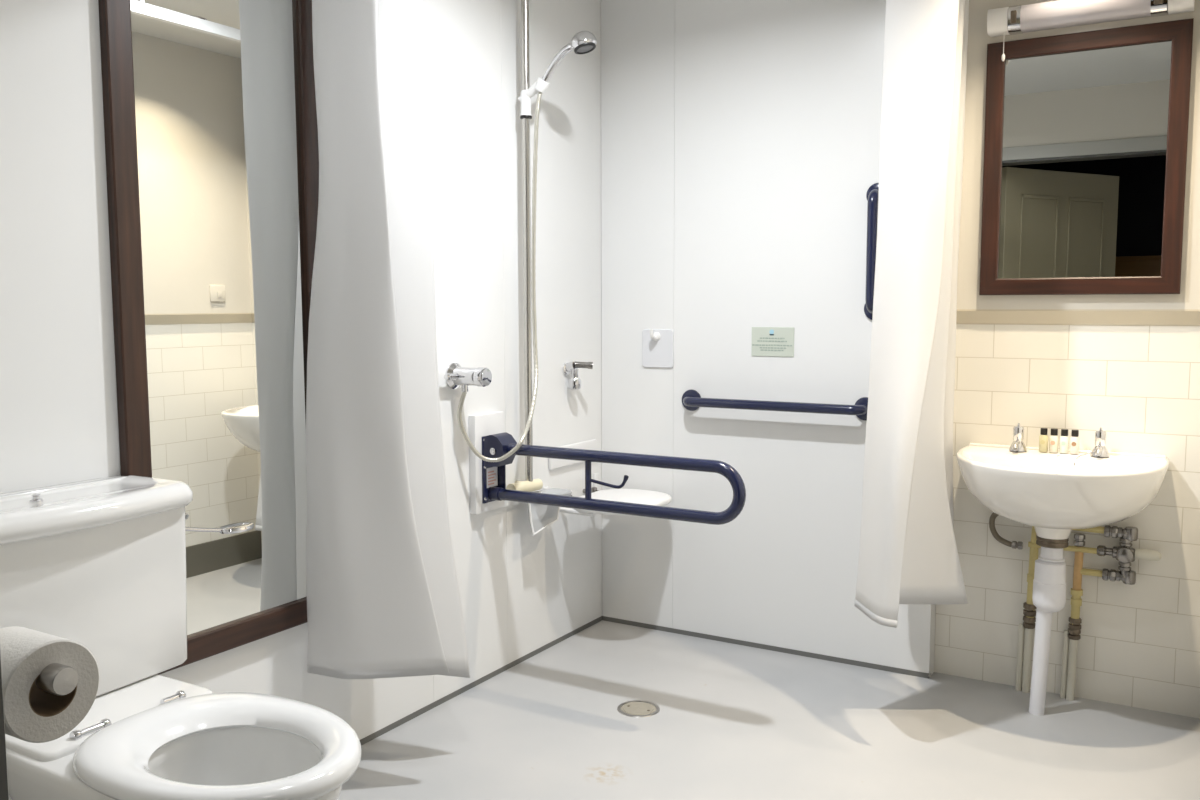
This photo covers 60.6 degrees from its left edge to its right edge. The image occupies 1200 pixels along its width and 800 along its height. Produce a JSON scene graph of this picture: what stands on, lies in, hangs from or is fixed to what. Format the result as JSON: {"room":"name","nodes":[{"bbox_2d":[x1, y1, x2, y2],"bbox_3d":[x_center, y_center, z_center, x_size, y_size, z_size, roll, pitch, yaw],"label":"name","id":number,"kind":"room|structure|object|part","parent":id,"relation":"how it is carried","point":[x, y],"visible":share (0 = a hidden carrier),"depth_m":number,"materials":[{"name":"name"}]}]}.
{"room":"accessible bathroom","nodes":[
{"label":"accessible bathroom","id":0,"kind":"room"},
{"bbox_2d":[0,0,601,799],"bbox_3d":[-0.717,-0.226,2.720,0.120,2.350,3.030,3,6,31],"label":"wall","id":1,"kind":"structure","parent":0,"point":[521,592],"depth_m":3.07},
{"bbox_2d":[98,0,318,674],"bbox_3d":[-0.849,-0.311,2.347,0.032,1.780,0.572,3,6,31],"label":"mirror","id":2,"kind":"object","parent":1,"relation":"attached to","point":[211,128],"visible":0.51,"depth_m":2.33,"materials":[{"name":"brown wood"}]},
{"bbox_2d":[444,363,491,391],"bbox_3d":[-0.394,-0.066,3.040,0.126,0.085,0.113,3,6,31],"label":"shower mixer","id":3,"kind":"object","parent":1,"relation":"attached to","point":[455,376],"visible":1,"depth_m":3.03,"materials":[{"name":"silver metal"}]},
{"bbox_3d":[-0.435,-0.068,3.035,0.024,0.025,0.064,3,6,31],"label":"lever","id":4,"kind":"part","parent":3,"relation":"part of","materials":[{"name":"silver metal"}]},
{"bbox_2d":[462,385,467,391],"bbox_3d":[-0.404,-0.038,3.067,0.020,0.025,0.020,3,6,31],"label":"outlet","id":5,"kind":"object","parent":3,"relation":"attached to","point":[464,387],"depth_m":3.06,"materials":[{"name":"silver metal"}]},
{"bbox_3d":[-0.347,-0.067,3.028,0.033,0.058,0.063,3,6,31],"label":"control knob","id":6,"kind":"part","parent":3,"relation":"part of","materials":[{"name":"silver metal"}]},
{"bbox_2d":[360,616,601,744],"bbox_3d":[-0.682,0.942,2.763,0.002,0.016,2.710,3,6,31],"label":"baseboard","id":7,"kind":"structure","parent":1,"relation":"attached to","point":[384,730],"depth_m":3.23,"materials":[{"name":"grey"}]},
{"bbox_2d":[469,411,504,513],"bbox_3d":[-0.355,0.195,3.227,0.026,0.307,0.150,3,6,31],"label":"board","id":8,"kind":"object","parent":1,"relation":"attached to","point":[484,424],"visible":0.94,"depth_m":3.17,"materials":[{"name":"white plastic"}]},
{"bbox_2d":[506,0,549,491],"bbox_3d":[-0.245,-0.543,3.274,0.155,1.703,0.124,-3,6,-24],"label":"riser rail","id":9,"kind":"object","parent":1,"relation":"attached to","point":[530,484],"visible":0.98,"depth_m":3.28,"materials":[{"name":"grey metal"}]},
{"bbox_2d":[539,31,596,91],"bbox_3d":[-0.104,-1.042,3.169,0.208,0.164,0.082,3,6,31],"label":"handset","id":10,"kind":"object","parent":9,"relation":"attached to","point":[583,42],"visible":1,"depth_m":3.13,"materials":[{"name":"silver metal"}]},
{"bbox_2d":[457,91,541,461],"bbox_3d":[-0.267,-0.388,3.128,0.137,1.148,0.349,4,7,40],"label":"shower hose","id":11,"kind":"object","parent":10,"relation":"hanging from","point":[536,125],"visible":1,"depth_m":3.24,"materials":[{"name":"silver metal"}]},
{"bbox_3d":[-0.132,-1.034,3.187,0.144,0.144,0.024,3,6,31],"label":"handle","id":12,"kind":"part","parent":10,"relation":"part of","materials":[{"name":"silver metal"}]},
{"bbox_3d":[-0.046,-1.073,3.131,0.051,0.020,0.052,3,6,31],"label":"spray plate","id":13,"kind":"part","parent":10,"relation":"part of","materials":[{"name":"grey"}]},
{"bbox_2d":[528,488,571,535],"bbox_3d":[-0.168,0.372,3.409,0.157,0.136,0.148,-1,5,-10],"label":"soap dish","id":14,"kind":"object","parent":1,"relation":"attached to","point":[541,517],"visible":0.59,"depth_m":3.40,"materials":[{"name":"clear plastic"}]},
{"bbox_3d":[-0.183,0.373,3.418,0.031,0.125,0.162,3,6,31],"label":"plate","id":15,"kind":"part","parent":14,"relation":"part of","materials":[{"name":"grey plastic"}]},
{"bbox_2d":[537,488,571,495],"bbox_3d":[-0.158,0.315,3.401,0.106,0.021,0.136,3,6,31],"label":"tray","id":16,"kind":"object","parent":14,"relation":"on","point":[556,491],"depth_m":3.44,"materials":[{"name":"grey plastic"}]},
{"bbox_2d":[563,361,592,389],"bbox_3d":[-0.076,-0.086,3.607,0.105,0.102,0.053,2,6,18],"label":"bracket","id":17,"kind":"object","parent":1,"relation":"attached to","point":[574,383],"visible":1,"depth_m":3.60,"materials":[{"name":"silver metal"}]},
{"bbox_3d":[-0.116,-0.110,3.622,0.009,0.046,0.046,3,6,31],"label":"wall plate","id":18,"kind":"part","parent":17,"relation":"part of","materials":[{"name":"silver metal"}]},
{"bbox_3d":[-0.097,-0.106,3.611,0.050,0.064,0.034,3,6,31],"label":"arm","id":19,"kind":"part","parent":17,"relation":"part of","materials":[{"name":"silver metal"}]},
{"bbox_3d":[-0.089,-0.057,3.610,0.046,0.042,0.046,3,6,31],"label":"knob","id":20,"kind":"part","parent":17,"relation":"part of","materials":[{"name":"silver metal"}]},
{"bbox_2d":[575,361,592,368],"bbox_3d":[-0.056,-0.122,3.603,0.063,0.027,0.025,0,5,0],"label":"socket","id":21,"kind":"object","parent":17,"relation":"attached to","point":[589,365],"depth_m":3.59,"materials":[{"name":"silver metal"}]},
{"bbox_2d":[543,439,671,516],"bbox_3d":[0.048,0.286,3.594,0.355,0.245,0.365,3,6,31],"label":"shower bench","id":22,"kind":"object","parent":1,"relation":"attached to","point":[638,496],"visible":0.63,"depth_m":3.60,"materials":[{"name":"white plastic"}]},
{"bbox_3d":[-0.099,0.378,3.495,0.188,0.021,0.018,3,6,31],"label":"seat arm","id":23,"kind":"part","parent":22,"relation":"part of","materials":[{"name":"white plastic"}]},
{"bbox_3d":[-0.014,0.330,3.831,0.012,0.115,0.030,3,6,31],"label":"wall plate","id":24,"kind":"part","parent":22,"relation":"part of","materials":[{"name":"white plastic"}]},
{"bbox_2d":[482,432,745,524],"bbox_3d":[0.023,0.231,2.997,0.861,0.217,0.085,3,6,31],"label":"grab rail","id":25,"kind":"object","parent":1,"relation":"attached to","point":[498,445],"visible":1,"depth_m":3.00,"materials":[{"name":"blue metal"}]},
{"bbox_3d":[-0.343,0.214,3.216,0.008,0.210,0.080,3,6,31],"label":"wall plate","id":26,"kind":"part","parent":25,"relation":"part of","materials":[{"name":"blue metal"}]},
{"bbox_2d":[488,471,495,484],"bbox_3d":[-0.339,0.243,3.216,0.001,0.042,0.040,3,6,31],"label":"print","id":27,"kind":"object","parent":25,"relation":"attached to","point":[491,474],"depth_m":3.22,"materials":[{"name":"brown"}]},
{"bbox_2d":[601,0,935,675],"bbox_3d":[0.581,-0.310,3.591,1.222,2.350,0.200,3,6,31],"label":"wall","id":28,"kind":"structure","parent":0,"point":[740,139],"depth_m":3.53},
{"bbox_2d":[642,329,673,367],"bbox_3d":[0.197,-0.184,3.684,0.126,0.138,0.054,3,6,31],"label":"wall hook","id":29,"kind":"object","parent":28,"relation":"attached to","point":[657,344],"visible":1,"depth_m":3.69,"materials":[{"name":"white plastic"}]},
{"bbox_2d":[602,616,928,678],"bbox_3d":[0.532,0.860,3.613,1.221,0.016,0.002,3,6,31],"label":"baseboard","id":30,"kind":"structure","parent":28,"relation":"attached to","point":[610,619],"depth_m":3.57,"materials":[{"name":"grey"}]},
{"bbox_2d":[751,327,793,356],"bbox_3d":[0.585,-0.197,3.481,0.152,0.099,0.004,3,6,31],"label":"notice sign","id":31,"kind":"object","parent":28,"relation":"attached to","point":[766,341],"visible":1,"depth_m":3.48,"materials":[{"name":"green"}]},
{"bbox_2d":[752,337,791,350],"bbox_3d":[0.583,-0.189,3.481,0.143,0.045,0.001,3,6,31],"label":"print","id":32,"kind":"object","parent":31,"relation":"attached to","point":[758,343],"depth_m":3.48,"materials":[{"name":"green"}]},
{"bbox_2d":[682,389,867,420],"bbox_3d":[0.576,0.018,3.463,0.701,0.077,0.078,3,6,31],"label":"grab bar","id":33,"kind":"object","parent":28,"relation":"attached to","point":[692,400],"visible":0.91,"depth_m":3.42,"materials":[{"name":"blue metal"}]},
{"bbox_2d":[864,183,878,319],"bbox_3d":[0.865,-0.469,3.245,0.077,0.437,0.078,3,6,31],"label":"grab bar","id":34,"kind":"object","parent":28,"relation":"attached to","point":[872,194],"visible":0.65,"depth_m":3.21,"materials":[{"name":"blue metal"}]},
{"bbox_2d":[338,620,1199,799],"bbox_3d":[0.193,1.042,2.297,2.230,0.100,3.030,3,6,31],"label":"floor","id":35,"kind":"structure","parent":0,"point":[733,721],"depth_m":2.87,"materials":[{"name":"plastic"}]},
{"bbox_2d":[0,475,361,799],"bbox_3d":[-0.710,0.604,1.864,0.834,0.856,0.725,3,6,31],"label":"toilet","id":36,"kind":"object","parent":35,"relation":"on","point":[99,564],"visible":0.98,"depth_m":1.81,"materials":[{"name":"white ceramic"}]},
{"bbox_3d":[-1.018,0.204,1.887,0.246,0.049,0.516,3,6,31],"label":"cistern lid","id":37,"kind":"part","parent":36,"relation":"part of","materials":[{"name":"white ceramic"}]},
{"bbox_3d":[-0.612,0.569,1.680,0.481,0.033,0.375,3,6,31],"label":"seat","id":38,"kind":"part","parent":36,"relation":"part of","materials":[{"name":"white plastic"}]},
{"bbox_3d":[-0.838,0.268,2.197,0.056,0.051,0.232,3,6,31],"label":"flush lever","id":39,"kind":"part","parent":36,"relation":"part of","materials":[{"name":"silver metal"}]},
{"bbox_2d":[617,700,659,717],"bbox_3d":[0.115,0.919,3.060,0.128,0.003,0.128,3,6,31],"label":"floor drain","id":40,"kind":"object","parent":35,"relation":"on","point":[637,708],"visible":1,"depth_m":3.06,"materials":[{"name":"silver metal"}]},
{"bbox_2d":[989,512,1038,692],"bbox_3d":[1.274,0.610,3.172,0.150,0.593,0.057,2,6,21],"label":"supply pipe","id":41,"kind":"object","parent":35,"relation":"on","point":[1029,611],"visible":0.84,"depth_m":3.17,"materials":[{"name":"beige paint"}]},
{"bbox_2d":[1028,526,1103,700],"bbox_3d":[1.409,0.639,3.115,0.215,0.545,0.036,3,6,31],"label":"supply pipe","id":42,"kind":"object","parent":35,"relation":"on","point":[1073,633],"visible":0.95,"depth_m":3.09,"materials":[{"name":"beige metal"}]},
{"bbox_2d":[1097,525,1161,584],"bbox_3d":[1.549,0.455,3.008,0.168,0.166,0.070,3,6,31],"label":"valve assembly","id":43,"kind":"object","parent":42,"relation":"attached to","point":[1125,554],"visible":1,"depth_m":3.00,"materials":[{"name":"silver metal"}]},
{"bbox_2d":[934,0,1199,718],"bbox_3d":[1.499,-0.264,3.072,0.888,2.350,0.160,3,6,31],"label":"wall","id":44,"kind":"structure","parent":0,"point":[1139,643],"depth_m":3.08,"materials":[{"name":"beige tile"}]},
{"bbox_2d":[956,443,1169,539],"bbox_3d":[1.290,0.280,2.925,0.564,0.233,0.447,3,6,31],"label":"basin","id":45,"kind":"object","parent":44,"relation":"attached to","point":[1045,491],"visible":1,"depth_m":2.81,"materials":[{"name":"white ceramic"}]},
{"bbox_2d":[1009,423,1026,451],"bbox_3d":[1.261,0.113,3.102,0.052,0.084,0.090,3,6,31],"label":"tap","id":46,"kind":"object","parent":45,"relation":"on","point":[1018,445],"visible":1,"depth_m":3.10,"materials":[{"name":"silver metal"}]},
{"bbox_3d":[1.252,0.136,3.090,0.015,0.026,0.056,3,6,31],"label":"spout","id":47,"kind":"part","parent":46,"relation":"part of","materials":[{"name":"silver metal"}]},
{"bbox_2d":[1039,428,1047,451],"bbox_3d":[1.335,0.120,3.091,0.025,0.071,0.026,3,6,31],"label":"toiletry bottle","id":48,"kind":"object","parent":45,"relation":"on","point":[1043,438],"visible":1,"depth_m":3.08,"materials":[{"name":"yellow plastic"}]},
{"bbox_2d":[1029,535,1068,715],"bbox_3d":[1.304,0.656,2.988,0.090,0.536,0.089,3,6,31],"label":"trap","id":49,"kind":"object","parent":45,"relation":"attached to","point":[1049,581],"visible":0.91,"depth_m":2.96,"materials":[{"name":"plastic"}]},
{"bbox_2d":[1049,428,1058,452],"bbox_3d":[1.360,0.121,3.076,0.025,0.071,0.026,3,6,31],"label":"toiletry bottle","id":50,"kind":"object","parent":45,"relation":"on","point":[1053,439],"visible":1,"depth_m":3.07,"materials":[{"name":"beige plastic"}]},
{"bbox_2d":[1059,429,1068,452],"bbox_3d":[1.385,0.123,3.062,0.025,0.071,0.026,3,6,31],"label":"toiletry bottle","id":51,"kind":"object","parent":45,"relation":"on","point":[1064,439],"visible":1,"depth_m":3.05,"materials":[{"name":"white plastic"}]},
{"bbox_2d":[1070,430,1078,453],"bbox_3d":[1.409,0.124,3.048,0.025,0.071,0.026,3,6,31],"label":"toiletry bottle","id":52,"kind":"object","parent":45,"relation":"on","point":[1074,440],"visible":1,"depth_m":3.04,"materials":[{"name":"beige plastic"}]},
{"bbox_2d":[1090,427,1109,456],"bbox_3d":[1.454,0.123,2.987,0.052,0.084,0.090,3,6,31],"label":"tap","id":53,"kind":"object","parent":45,"relation":"on","point":[1100,450],"visible":1,"depth_m":2.99,"materials":[{"name":"silver metal"}]},
{"bbox_3d":[1.446,0.146,2.975,0.015,0.026,0.056,3,6,31],"label":"spout","id":54,"kind":"part","parent":53,"relation":"part of","materials":[{"name":"silver metal"}]},
{"bbox_2d":[956,309,1199,325],"bbox_3d":[1.491,-0.249,3.079,0.868,0.046,0.160,3,6,31],"label":"trim","id":55,"kind":"structure","parent":44,"relation":"attached to","point":[1175,317],"depth_m":3.04,"materials":[{"name":"beige"}]},
{"bbox_2d":[979,18,1193,294],"bbox_3d":[1.397,-0.683,2.984,0.536,0.750,0.025,3,6,31],"label":"mirror","id":56,"kind":"object","parent":44,"relation":"attached to","point":[1086,133],"visible":0.97,"depth_m":2.98,"materials":[{"name":"brown wood"}]},
{"bbox_3d":[1.400,-0.683,2.989,0.444,0.658,0.010,3,6,31],"label":"glass","id":57,"kind":"part","parent":56,"relation":"part of","materials":[{"name":"clear mirror"}]},
{"bbox_2d":[987,0,1194,60],"bbox_3d":[1.388,-1.072,2.930,0.532,0.157,0.066,3,6,31],"label":"strip light","id":58,"kind":"object","parent":44,"relation":"attached to","point":[1017,19],"visible":1,"depth_m":2.93,"materials":[{"name":"grey plastic"}]},
{"bbox_3d":[1.194,-1.047,3.038,0.010,0.087,0.010,3,6,31],"label":"pull cord","id":59,"kind":"part","parent":58,"relation":"part of","materials":[{"name":"white plastic"}]},
{"bbox_3d":[0.187,-1.398,2.071,2.230,0.100,3.030,3,6,31],"label":"ceiling","id":60,"kind":"structure","parent":0,"visible":0},
{"bbox_3d":[0.172,-1.333,2.809,1.220,0.166,1.393,3,6,31],"label":"track","id":61,"kind":"object","parent":60,"relation":"hanging from","visible":0},
{"bbox_2d":[306,0,469,678],"bbox_3d":[-0.528,-0.233,2.527,0.414,1.970,0.206,-2,6,-22],"label":"shower curtain","id":62,"kind":"object","parent":61,"relation":"hanging from","point":[384,599],"visible":1,"depth_m":2.52,"materials":[{"name":"white fabric"}]},
{"bbox_2d":[854,0,968,627],"bbox_3d":[0.913,-0.333,2.917,0.284,1.850,0.557,3,6,31],"label":"shower curtain","id":63,"kind":"object","parent":61,"relation":"hanging from","point":[908,553],"visible":1,"depth_m":2.87,"materials":[{"name":"white fabric"}]},
{"bbox_3d":[-0.603,-0.063,0.969,2.110,2.350,0.120,3,6,31],"label":"wall","id":64,"kind":"structure","parent":0,"visible":0},
{"bbox_2d":[0,659,8,799],"bbox_3d":[-0.190,0.132,0.743,1.148,2.000,0.124,3,6,31],"label":"trim","id":65,"kind":"structure","parent":64,"relation":"attached to","point":[3,765],"depth_m":1.10,"materials":[{"name":"grey paint"}]},
{"bbox_2d":[34,663,78,695],"bbox_3d":[-0.695,0.313,1.178,0.194,0.048,0.084,3,6,31],"label":"paper holder","id":66,"kind":"object","parent":64,"relation":"attached to","point":[58,679],"visible":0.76,"depth_m":1.15,"materials":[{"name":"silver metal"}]},
{"bbox_2d":[0,626,98,742],"bbox_3d":[-0.663,0.328,1.191,0.100,0.115,0.115,3,6,31],"label":"toilet roll","id":67,"kind":"object","parent":66,"relation":"hanging from","point":[32,714],"visible":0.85,"depth_m":1.17,"materials":[{"name":"grey paper"}]}
]}

